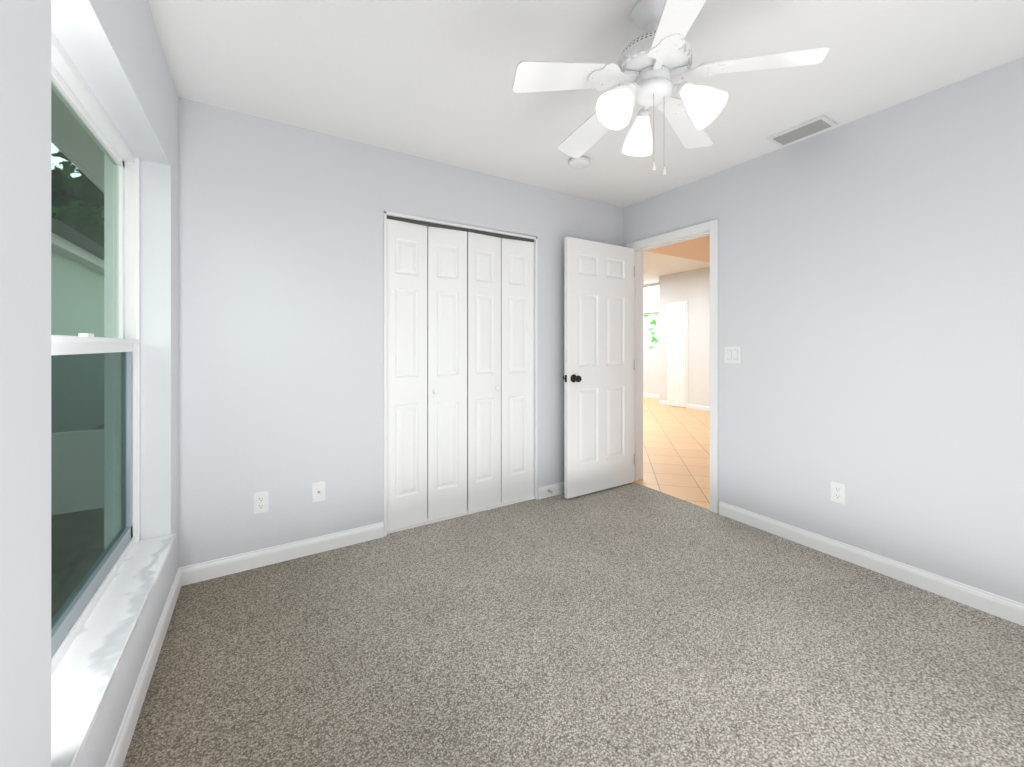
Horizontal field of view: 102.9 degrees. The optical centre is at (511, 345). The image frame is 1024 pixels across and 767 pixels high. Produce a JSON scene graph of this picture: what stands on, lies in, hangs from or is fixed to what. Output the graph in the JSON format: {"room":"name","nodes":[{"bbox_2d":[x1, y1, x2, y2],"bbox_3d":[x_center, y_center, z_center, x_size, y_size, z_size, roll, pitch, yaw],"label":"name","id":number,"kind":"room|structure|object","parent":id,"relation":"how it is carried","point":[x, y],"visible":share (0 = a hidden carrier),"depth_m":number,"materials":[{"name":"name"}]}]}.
{"room":"empty bedroom","nodes":[
{"label":"empty bedroom","id":0,"kind":"room"},
{"bbox_2d":[0,0,178,766],"bbox_3d":[-0.924,-0.020,0.628,0.220,2.440,3.420,0,0,-32],"label":"wall","id":1,"kind":"structure","parent":0,"point":[113,49],"depth_m":0.78,"materials":[{"name":"white paint"}]},
{"bbox_2d":[51,89,103,192],"bbox_3d":[-1.624,-1.320,1.078,0.500,0.200,7.680,0,0,-32],"label":"roof eave","id":2,"kind":"object","parent":1,"relation":"attached to","point":[71,150],"depth_m":2.50,"materials":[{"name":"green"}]},
{"bbox_2d":[51,30,139,675],"bbox_3d":[-1.349,0.020,1.254,0.084,1.683,1.253,0,0,-32],"label":"window","id":3,"kind":"structure","parent":1,"relation":"in","point":[95,459],"depth_m":1.40,"materials":[{"name":"glass"}]},
{"bbox_2d":[51,534,175,766],"bbox_3d":[-1.270,0.871,1.302,0.138,0.022,1.248,0,0,-32],"label":"window sill","id":4,"kind":"structure","parent":1,"relation":"attached to","point":[83,675],"depth_m":1.15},
{"bbox_2d":[106,566,185,766],"bbox_3d":[-0.825,1.155,0.689,0.013,0.090,3.180,0,0,-32],"label":"baseboard","id":5,"kind":"structure","parent":1,"relation":"attached to","point":[118,753],"depth_m":1.39,"materials":[{"name":"white wood"}]},
{"bbox_2d":[179,97,622,566],"bbox_3d":[-0.311,-0.020,2.945,3.257,2.440,0.120,0,0,-32],"label":"wall","id":6,"kind":"structure","parent":0,"point":[281,313],"depth_m":2.32,"materials":[{"name":"white paint"}]},
{"bbox_2d":[253,491,268,513],"bbox_3d":[-1.364,0.854,2.220,0.070,0.114,0.009,0,0,-32],"label":"electrical outlet","id":7,"kind":"object","parent":6,"relation":"attached to","point":[260,502],"visible":1,"depth_m":2.22,"materials":[{"name":"white plastic"}]},
{"bbox_2d":[186,522,383,584],"bbox_3d":[-1.221,1.155,2.305,0.976,0.090,0.013,0,0,-32],"label":"baseboard","id":8,"kind":"structure","parent":6,"relation":"attached to","point":[207,570],"depth_m":2.26,"materials":[{"name":"white wood"}]},
{"bbox_2d":[312,481,324,502],"bbox_3d":[-1.120,0.850,2.366,0.070,0.114,0.016,0,0,-32],"label":"outlet plate","id":9,"kind":"object","parent":6,"relation":"attached to","point":[318,491],"visible":1,"depth_m":2.37,"materials":[{"name":"white plastic"}]},
{"bbox_2d":[387,219,466,530],"bbox_3d":[-0.568,0.179,2.760,0.569,2.013,0.064,0,0,-32],"label":"bifold closet door","id":10,"kind":"structure","parent":6,"relation":"in","point":[426,372],"depth_m":2.75,"materials":[{"name":"white wood"}]},
{"bbox_2d":[384,211,537,535],"bbox_3d":[-0.334,0.176,2.929,1.184,2.047,0.123,0,0,-32],"label":"trim","id":11,"kind":"structure","parent":6,"relation":"attached to","point":[427,222],"depth_m":2.87,"materials":[{"name":"white wood"}]},
{"bbox_2d":[467,232,533,511],"bbox_3d":[-0.078,0.179,3.062,0.569,2.013,0.064,0,0,-32],"label":"bifold closet door","id":12,"kind":"structure","parent":6,"relation":"in","point":[500,370],"depth_m":3.06,"materials":[{"name":"white wood"}]},
{"bbox_2d":[538,482,563,498],"bbox_3d":[0.611,1.155,3.426,0.943,0.090,0.030,0,0,-32],"label":"baseboard","id":13,"kind":"structure","parent":6,"relation":"attached to","point":[558,488],"depth_m":3.24,"materials":[{"name":"white wood"}]},
{"bbox_2d":[123,482,1023,766],"bbox_3d":[0.498,1.230,1.505,3.162,0.060,3.220,0,0,-32],"label":"floor","id":14,"kind":"structure","parent":0,"point":[633,624],"depth_m":1.57,"materials":[{"name":"grey carpet"}]},
{"bbox_2d":[387,497,533,533],"bbox_3d":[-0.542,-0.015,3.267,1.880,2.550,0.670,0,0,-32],"label":"threshold","id":15,"kind":"object","parent":14,"relation":"on","point":[450,517],"visible":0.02,"depth_m":2.95,"materials":[{"name":"grey wood"}]},
{"bbox_2d":[147,0,1023,262],"bbox_3d":[4.548,-1.390,3.186,12.220,0.300,6.650,0,0,-32],"label":"ceiling","id":16,"kind":"structure","parent":0,"point":[433,80],"depth_m":1.83,"materials":[{"name":"white paint"}]},
{"bbox_2d":[569,156,589,168],"bbox_3d":[0.449,-1.219,2.726,0.136,0.042,0.136,0,0,-32],"label":"smoke detector","id":17,"kind":"object","parent":16,"relation":"attached to","point":[581,162],"visible":0.98,"depth_m":2.69,"materials":[{"name":"white plastic"}]},
{"bbox_2d":[512,0,829,174],"bbox_3d":[0.505,-0.931,1.536,1.018,0.618,0.982,0,0,-32],"label":"ceiling fan","id":18,"kind":"object","parent":16,"relation":"hanging from","point":[651,66],"visible":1,"depth_m":1.44,"materials":[{"name":"white plastic"}]},
{"bbox_2d":[767,114,837,146],"bbox_3d":[1.668,-1.231,2.356,0.175,0.017,0.290,0,0,-32],"label":"ceiling vent","id":19,"kind":"object","parent":16,"relation":"in","point":[815,125],"visible":0.98,"depth_m":2.33,"materials":[{"name":"white metal"}]},
{"bbox_2d":[643,283,658,394],"bbox_3d":[4.741,-0.170,7.035,0.150,2.740,13.000,0,0,-32],"label":"wall","id":20,"kind":"structure","parent":0,"point":[650,359],"depth_m":9.37,"materials":[{"name":"white paint"}]},
{"bbox_2d":[643,312,658,351],"bbox_3d":[3.226,-0.310,9.450,0.114,0.900,0.880,0,0,-32],"label":"window","id":21,"kind":"structure","parent":20,"relation":"in","point":[650,332],"depth_m":9.51,"materials":[{"name":"glass"}]},
{"bbox_2d":[643,393,658,398],"bbox_3d":[2.431,1.155,10.625,0.013,0.090,4.465,0,0,-32],"label":"baseboard","id":22,"kind":"structure","parent":20,"relation":"attached to","point":[644,394],"depth_m":9.37,"materials":[{"name":"white wood"}]},
{"bbox_2d":[643,251,709,284],"bbox_3d":[2.616,-1.480,9.631,8.743,0.120,6.350,0,0,-32],"label":"ceiling","id":23,"kind":"structure","parent":0,"point":[656,266],"depth_m":7.25,"materials":[{"name":"white paint"}]},
{"bbox_2d":[659,267,709,407],"bbox_3d":[3.740,-0.170,7.849,0.700,2.740,1.635,0,0,-32],"label":"wall","id":24,"kind":"structure","parent":0,"point":[692,287],"depth_m":7.70,"materials":[{"name":"white paint"}]},
{"bbox_2d":[667,301,687,407],"bbox_3d":[3.231,0.175,7.984,0.023,2.050,0.453,0,0,-32],"label":"closet door","id":25,"kind":"structure","parent":24,"relation":"in","point":[677,353],"depth_m":7.96,"materials":[{"name":"white wood"}]},
{"bbox_2d":[688,404,709,411],"bbox_3d":[3.610,1.155,7.380,0.013,0.090,0.974,0,0,-32],"label":"baseboard","id":26,"kind":"structure","parent":24,"relation":"attached to","point":[693,406],"depth_m":7.58,"materials":[{"name":"white wood"}]},
{"bbox_2d":[623,57,1023,603],"bbox_3d":[1.922,-0.020,2.313,0.120,2.440,3.300,0,0,-32],"label":"wall","id":27,"kind":"structure","parent":0,"point":[871,295],"depth_m":2.14,"materials":[{"name":"white paint"}]},
{"bbox_2d":[626,219,717,512],"bbox_3d":[1.305,0.148,3.313,0.154,2.104,0.850,0,0,-32],"label":"door frame","id":28,"kind":"structure","parent":27,"relation":"attached to","point":[710,228],"depth_m":3.17,"materials":[{"name":"white wood"}]},
{"bbox_2d":[563,237,634,498],"bbox_3d":[0.733,0.173,3.370,0.756,2.030,0.193,0,0,-32],"label":"bedroom door","id":29,"kind":"structure","parent":28,"relation":"attached to","point":[598,379],"depth_m":3.33,"materials":[{"name":"white wood"}]},
{"bbox_2d":[724,346,740,362],"bbox_3d":[1.526,0.065,2.829,0.013,0.116,0.116,0,0,-32],"label":"rocker light switch","id":30,"kind":"object","parent":27,"relation":"attached to","point":[732,354],"visible":1,"depth_m":2.83,"materials":[{"name":"white plastic"}]},
{"bbox_2d":[831,481,845,503],"bbox_3d":[1.847,0.834,2.312,0.009,0.114,0.070,0,0,-32],"label":"electrical outlet","id":31,"kind":"object","parent":27,"relation":"attached to","point":[838,492],"visible":1,"depth_m":2.31,"materials":[{"name":"white plastic"}]},
{"bbox_2d":[719,501,1023,625],"bbox_3d":[2.065,1.155,1.955,0.013,0.090,2.240,0,0,-32],"label":"baseboard","id":32,"kind":"structure","parent":27,"relation":"attached to","point":[994,604],"depth_m":2.12,"materials":[{"name":"white wood"}]},
{"label":"outside","id":33,"kind":"structure","parent":0,"visible":0},
{"bbox_3d":[-27.910,1.550,6.286,39.780,0.100,80.000,0,0,-32],"label":"ground","id":34,"kind":"structure","parent":33,"visible":0},
{"bbox_2d":[51,218,103,336],"bbox_3d":[-12.244,-0.400,5.667,10.800,3.900,8.500,0,0,-32],"label":"house","id":35,"kind":"structure","parent":34,"relation":"on","point":[55,295],"depth_m":6.42,"materials":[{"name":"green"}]},
{"bbox_2d":[51,149,103,246],"bbox_3d":[-14.123,-2.774,15.338,6.247,8.665,5.781,0,0,-32],"label":"pine","id":36,"kind":"object","parent":34,"relation":"on","point":[91,236],"depth_m":13.65,"materials":[{"name":"green plant"}]},
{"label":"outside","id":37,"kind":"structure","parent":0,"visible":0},
{"bbox_2d":[634,397,709,509],"bbox_3d":[4.312,1.230,6.771,8.858,0.060,13.000,0,0,-32],"label":"floor","id":38,"kind":"structure","parent":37,"point":[676,452],"depth_m":4.62,"materials":[{"name":"beige tile"}]}
]}

